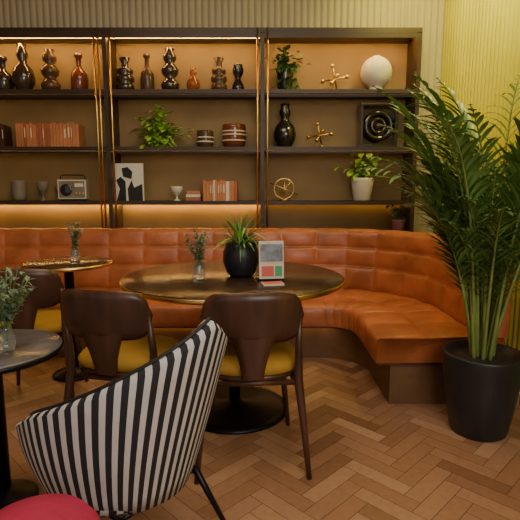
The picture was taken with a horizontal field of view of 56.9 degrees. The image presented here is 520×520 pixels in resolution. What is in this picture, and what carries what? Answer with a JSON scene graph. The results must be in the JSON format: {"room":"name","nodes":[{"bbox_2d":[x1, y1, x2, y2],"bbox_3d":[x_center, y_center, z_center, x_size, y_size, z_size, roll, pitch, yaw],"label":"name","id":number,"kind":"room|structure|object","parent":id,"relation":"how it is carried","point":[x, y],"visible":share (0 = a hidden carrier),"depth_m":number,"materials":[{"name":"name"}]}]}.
{"room":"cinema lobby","nodes":[
{"label":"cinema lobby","id":0,"kind":"room"},
{"bbox_2d":[0,0,444,232],"bbox_3d":[-0.665,-0.973,4.246,4.470,3.100,0.076,0,8,0],"label":"wall","id":1,"kind":"structure","parent":0,"point":[429,15],"depth_m":4.05,"materials":[{"name":"paint"}]},
{"bbox_2d":[3,358,519,519],"bbox_3d":[-0.675,0.965,1.707,4.450,0.003,5.500,0,8,0],"label":"floor","id":2,"kind":"structure","parent":0,"point":[372,458],"depth_m":2.14,"materials":[{"name":"brown wood"}]},
{"bbox_2d":[0,329,63,508],"bbox_3d":[-1.000,0.632,1.831,0.500,0.620,0.500,0,8,0],"label":"side table","id":3,"kind":"object","parent":2,"relation":"on","point":[33,347],"visible":0.86,"depth_m":1.83,"materials":[{"name":"black metal"}]},
{"bbox_2d":[0,266,37,351],"bbox_3d":[-0.935,0.174,1.751,0.244,0.311,0.262,-3,9,-20],"label":"vase","id":4,"kind":"object","parent":3,"relation":"on","point":[7,336],"visible":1,"depth_m":1.73,"materials":[{"name":"clear glass"}]},
{"bbox_2d":[0,269,88,397],"bbox_3d":[-1.266,0.411,2.717,0.492,0.807,0.512,-1,8,-8],"label":"dining chair","id":5,"kind":"object","parent":2,"relation":"on","point":[49,283],"visible":0.44,"depth_m":2.49,"materials":[{"name":"brown wood"}]},
{"bbox_2d":[0,493,99,519],"bbox_3d":[-0.500,0.813,1.089,0.296,0.477,0.296,0,8,0],"label":"stool","id":6,"kind":"object","parent":2,"relation":"on","point":[55,506],"visible":1,"depth_m":1.11,"materials":[{"name":"red fabric"}]},
{"bbox_2d":[21,256,112,381],"bbox_3d":[-1.220,0.380,3.107,0.540,0.750,0.540,0,8,0],"label":"bistro table","id":7,"kind":"object","parent":2,"relation":"on","point":[64,264],"visible":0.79,"depth_m":3.04,"materials":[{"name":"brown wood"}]},
{"bbox_2d":[66,222,83,260],"bbox_3d":[-1.179,-0.121,3.080,0.125,0.251,0.120,-4,9,-25],"label":"vase","id":8,"kind":"object","parent":7,"relation":"on","point":[74,254],"visible":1,"depth_m":3.06,"materials":[{"name":"clear glass"}]},
{"bbox_2d":[60,289,178,400],"bbox_3d":[-0.606,0.484,2.213,0.492,0.807,0.512,2,8,12],"label":"dining chair","id":9,"kind":"object","parent":2,"relation":"on","point":[116,328],"visible":0.77,"depth_m":1.98,"materials":[{"name":"brown wood"}]},
{"bbox_2d":[15,317,227,519],"bbox_3d":[-0.401,0.555,1.563,0.675,0.857,0.597,6,10,34],"label":"striped armchair","id":10,"kind":"object","parent":2,"relation":"on","point":[127,445],"visible":0.99,"depth_m":1.33,"materials":[{"name":"fabric"}]},
{"bbox_2d":[0,27,422,231],"bbox_3d":[-0.610,-0.629,4.090,3.782,2.465,0.314,0,8,0],"label":"shelving unit","id":11,"kind":"object","parent":2,"relation":"on","point":[107,114],"visible":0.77,"depth_m":4.11,"materials":[{"name":"brown wood"}]},
{"bbox_2d":[0,124,12,146],"bbox_3d":[-2.313,-1.036,4.022,0.400,0.190,0.141,0,8,0],"label":"vase","id":12,"kind":"object","parent":11,"relation":"on","point":[5,131],"visible":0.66,"depth_m":3.98,"materials":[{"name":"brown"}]},
{"bbox_2d":[0,56,13,88],"bbox_3d":[-2.123,-1.530,3.971,0.149,0.281,0.149,0,8,0],"label":"decorative vase","id":13,"kind":"object","parent":11,"relation":"on","point":[5,76],"visible":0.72,"depth_m":3.93,"materials":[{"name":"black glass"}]},
{"bbox_2d":[11,180,26,200],"bbox_3d":[-2.062,-0.594,4.107,0.120,0.170,0.120,0,8,0],"label":"cup","id":14,"kind":"object","parent":11,"relation":"on","point":[18,187],"visible":1,"depth_m":4.06,"materials":[{"name":"beige ceramic"}]},
{"bbox_2d":[11,43,35,88],"bbox_3d":[-1.958,-1.579,3.964,0.182,0.380,0.182,0,8,0],"label":"decorative vase","id":15,"kind":"object","parent":11,"relation":"on","point":[23,77],"visible":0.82,"depth_m":3.92,"materials":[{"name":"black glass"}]},
{"bbox_2d":[36,182,48,200],"bbox_3d":[-1.857,-0.589,4.108,0.100,0.160,0.100,0,8,0],"label":"goblet","id":16,"kind":"object","parent":11,"relation":"on","point":[42,187],"visible":1,"depth_m":4.08,"materials":[{"name":"ceramic"}]},
{"bbox_2d":[15,122,84,146],"bbox_3d":[-1.751,-1.041,4.021,0.517,0.200,0.141,0,8,0],"label":"books","id":17,"kind":"object","parent":11,"relation":"on","point":[70,134],"visible":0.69,"depth_m":3.96,"materials":[{"name":"paper"}]},
{"bbox_2d":[40,48,60,88],"bbox_3d":[-1.735,-1.558,3.967,0.157,0.339,0.157,0,8,0],"label":"decorative vase","id":18,"kind":"object","parent":11,"relation":"on","point":[49,70],"visible":0.88,"depth_m":3.92,"materials":[{"name":"brown ceramic"}]},
{"bbox_2d":[57,174,88,200],"bbox_3d":[-1.584,-0.613,4.066,0.230,0.220,0.107,-1,8,-6],"label":"radio","id":19,"kind":"object","parent":11,"relation":"on","point":[67,189],"visible":1,"depth_m":4.03,"materials":[{"name":"beige plastic"}]},
{"bbox_2d":[70,53,88,88],"bbox_3d":[-1.495,-1.542,3.969,0.140,0.306,0.140,0,8,0],"label":"decorative vase","id":20,"kind":"object","parent":11,"relation":"on","point":[79,77],"visible":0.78,"depth_m":3.93,"materials":[{"name":"brown ceramic"}]},
{"bbox_2d":[116,57,134,88],"bbox_3d":[-1.115,-1.526,3.971,0.149,0.273,0.149,0,8,0],"label":"decorative vase","id":21,"kind":"object","parent":11,"relation":"on","point":[125,80],"visible":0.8,"depth_m":3.92,"materials":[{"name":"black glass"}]},
{"bbox_2d":[115,163,144,200],"bbox_3d":[-1.108,-0.655,4.037,0.260,0.310,0.019,0,8,0],"label":"art print","id":22,"kind":"object","parent":11,"relation":"on","point":[129,176],"visible":0.82,"depth_m":4.03,"materials":[{"name":"white paper"}]},
{"bbox_2d":[140,53,153,88],"bbox_3d":[-0.933,-1.542,3.969,0.116,0.306,0.116,0,8,0],"label":"decorative vase","id":23,"kind":"object","parent":11,"relation":"on","point":[147,76],"visible":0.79,"depth_m":3.93,"materials":[{"name":"brown ceramic"}]},
{"bbox_2d":[128,105,195,149],"bbox_3d":[-0.817,-1.090,3.991,0.570,0.380,0.253,0,8,0],"label":"pothos","id":24,"kind":"object","parent":11,"relation":"on","point":[161,137],"visible":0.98,"depth_m":3.97,"materials":[{"name":"green plant"}]},
{"bbox_2d":[161,47,179,88],"bbox_3d":[-0.743,-1.562,3.966,0.157,0.347,0.157,0,8,0],"label":"decorative vase","id":25,"kind":"object","parent":11,"relation":"on","point":[169,70],"visible":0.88,"depth_m":3.92,"materials":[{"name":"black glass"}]},
{"bbox_2d":[171,186,182,200],"bbox_3d":[-0.707,-0.565,4.081,0.100,0.120,0.100,0,8,0],"label":"goblet","id":26,"kind":"object","parent":11,"relation":"on","point":[176,190],"visible":1,"depth_m":4.05,"materials":[{"name":"beige ceramic"}]},
{"bbox_2d":[186,67,199,88],"bbox_3d":[-0.553,-1.489,3.977,0.116,0.198,0.116,0,8,0],"label":"decorative vase","id":27,"kind":"object","parent":11,"relation":"on","point":[193,82],"visible":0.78,"depth_m":3.94,"materials":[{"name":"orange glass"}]},
{"bbox_2d":[185,191,201,200],"bbox_3d":[-0.567,-0.552,4.114,0.130,0.081,0.138,0,8,0],"label":"books","id":28,"kind":"object","parent":11,"relation":"on","point":[191,195],"visible":1,"depth_m":4.05,"materials":[{"name":"paper"}]},
{"bbox_2d":[196,130,213,146],"bbox_3d":[-0.461,-1.015,4.046,0.152,0.140,0.152,0,8,0],"label":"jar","id":29,"kind":"object","parent":11,"relation":"on","point":[205,138],"visible":0.89,"depth_m":3.99,"materials":[{"name":"brown ceramic"}]},
{"bbox_2d":[211,57,226,88],"bbox_3d":[-0.339,-1.526,3.971,0.133,0.273,0.133,0,8,0],"label":"decorative vase","id":30,"kind":"object","parent":11,"relation":"on","point":[219,80],"visible":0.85,"depth_m":3.93,"materials":[{"name":"brown ceramic"}]},
{"bbox_2d":[203,180,237,200],"bbox_3d":[-0.334,-0.594,4.087,0.284,0.175,0.141,0,8,0],"label":"books","id":31,"kind":"object","parent":11,"relation":"on","point":[214,190],"visible":1,"depth_m":4.02,"materials":[{"name":"paper"}]},
{"bbox_2d":[222,123,246,146],"bbox_3d":[-0.218,-1.039,4.042,0.212,0.190,0.212,0,8,0],"label":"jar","id":32,"kind":"object","parent":11,"relation":"on","point":[233,134],"visible":0.93,"depth_m":3.96,"materials":[{"name":"brown ceramic"}]},
{"bbox_2d":[232,63,243,88],"bbox_3d":[-0.182,-1.501,3.975,0.107,0.223,0.107,0,8,0],"label":"decorative vase","id":33,"kind":"object","parent":11,"relation":"on","point":[237,70],"visible":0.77,"depth_m":3.94,"materials":[{"name":"black ceramic"}]},
{"bbox_2d":[270,178,297,200],"bbox_3d":[0.204,-0.602,4.086,0.220,0.191,0.117,4,9,26],"label":"ring sculpture","id":34,"kind":"object","parent":11,"relation":"on","point":[283,187],"visible":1,"depth_m":4.08,"materials":[{"name":"brown metal"}]},
{"bbox_2d":[274,103,295,146],"bbox_3d":[0.209,-1.123,4.030,0.190,0.360,0.190,0,8,0],"label":"decorative vase","id":35,"kind":"object","parent":11,"relation":"on","point":[284,132],"visible":0.92,"depth_m":3.98,"materials":[{"name":"black ceramic"}]},
{"bbox_2d":[265,45,310,88],"bbox_3d":[0.225,-1.557,3.915,0.416,0.372,0.213,0,8,0],"label":"potted trailing plant","id":36,"kind":"object","parent":11,"relation":"on","point":[285,72],"visible":0.98,"depth_m":3.90,"materials":[{"name":"green plant"}]},
{"bbox_2d":[306,122,332,146],"bbox_3d":[0.503,-1.049,4.041,0.163,0.209,0.186,-4,9,-25],"label":"sculpture","id":37,"kind":"object","parent":11,"relation":"on","point":[316,123],"visible":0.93,"depth_m":4.03,"materials":[{"name":"brown metal"}]},
{"bbox_2d":[321,64,348,88],"bbox_3d":[0.620,-1.498,3.975,0.169,0.218,0.193,-4,9,-25],"label":"sculpture","id":38,"kind":"object","parent":11,"relation":"on","point":[334,79],"visible":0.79,"depth_m":3.96,"materials":[{"name":"brown metal"}]},
{"bbox_2d":[335,153,387,200],"bbox_3d":[0.896,-0.706,4.059,0.550,0.405,0.214,0,8,0],"label":"philodendron","id":39,"kind":"object","parent":11,"relation":"on","point":[362,187],"visible":0.8,"depth_m":4.02,"materials":[{"name":"green plant"}]},
{"bbox_2d":[360,55,391,88],"bbox_3d":[0.958,-1.530,3.961,0.256,0.285,0.256,0,8,0],"label":"vase","id":40,"kind":"object","parent":11,"relation":"on","point":[377,70],"visible":0.81,"depth_m":3.87,"materials":[{"name":"beige ceramic"}]},
{"bbox_2d":[358,103,397,146],"bbox_3d":[0.989,-1.123,4.030,0.310,0.360,0.100,0,8,0],"label":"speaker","id":41,"kind":"object","parent":11,"relation":"on","point":[370,133],"visible":0.94,"depth_m":4.00,"materials":[{"name":"black plastic"},{"name":"dark metal"}]},
{"bbox_2d":[386,205,405,230],"bbox_3d":[1.192,-0.358,4.121,0.228,0.260,0.120,0,8,0],"label":"seedling","id":42,"kind":"object","parent":11,"relation":"on","point":[398,223],"visible":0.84,"depth_m":4.10,"materials":[{"name":"green plant"}]},
{"bbox_2d":[120,260,344,434],"bbox_3d":[-0.140,0.453,2.613,1.170,0.750,1.170,0,8,0],"label":"round dining table","id":43,"kind":"object","parent":2,"relation":"on","point":[238,410],"visible":0.72,"depth_m":2.47,"materials":[{"name":"brown wood"}]},
{"bbox_2d":[183,227,209,279],"bbox_3d":[-0.321,-0.035,2.435,0.150,0.266,0.127,0,8,0],"label":"vase","id":44,"kind":"object","parent":43,"relation":"on","point":[199,270],"visible":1,"depth_m":2.43,"materials":[{"name":"clear glass"}]},
{"bbox_2d":[206,211,270,277],"bbox_3d":[-0.104,-0.092,2.509,0.403,0.357,0.423,0,8,0],"label":"spider plant","id":45,"kind":"object","parent":43,"relation":"on","point":[240,255],"visible":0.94,"depth_m":2.45,"materials":[{"name":"green plant"}]},
{"bbox_2d":[257,241,284,281],"bbox_3d":[0.059,0.003,2.406,0.138,0.200,0.060,-1,8,-9],"label":"menu stand","id":46,"kind":"object","parent":43,"relation":"on","point":[271,253],"visible":1,"depth_m":2.39,"materials":[{"name":"beige paper"}]},
{"bbox_2d":[261,281,283,285],"bbox_3d":[0.060,0.113,2.311,0.100,0.009,0.070,-2,8,-11],"label":"leaflet","id":47,"kind":"object","parent":43,"relation":"on","point":[270,283],"visible":1,"depth_m":2.29,"materials":[{"name":"paper"}]},
{"bbox_2d":[194,292,311,484],"bbox_3d":[-0.043,0.491,2.163,0.492,0.807,0.512,-1,8,-4],"label":"dining chair","id":48,"kind":"object","parent":2,"relation":"on","point":[258,327],"visible":0.8,"depth_m":1.93,"materials":[{"name":"brown wood"}]},
{"bbox_2d":[0,228,512,403],"bbox_3d":[-0.625,0.278,3.310,3.950,0.895,1.430,0,8,0],"label":"banquette","id":49,"kind":"object","parent":2,"relation":"on","point":[395,311],"visible":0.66,"depth_m":3.46,"materials":[{"name":"orange leather"}]},
{"bbox_2d":[361,72,519,441],"bbox_3d":[0.976,-0.029,2.238,1.112,1.810,1.430,0,8,0],"label":"potted palm","id":50,"kind":"object","parent":2,"relation":"on","point":[481,375],"visible":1,"depth_m":2.20,"materials":[{"name":"plant"}]},
{"bbox_2d":[433,0,519,350],"bbox_3d":[1.592,-0.572,1.493,0.076,3.100,5.520,0,8,0],"label":"wall","id":51,"kind":"structure","parent":0,"point":[481,54],"depth_m":3.28,"materials":[{"name":"yellow paint"}]}
]}

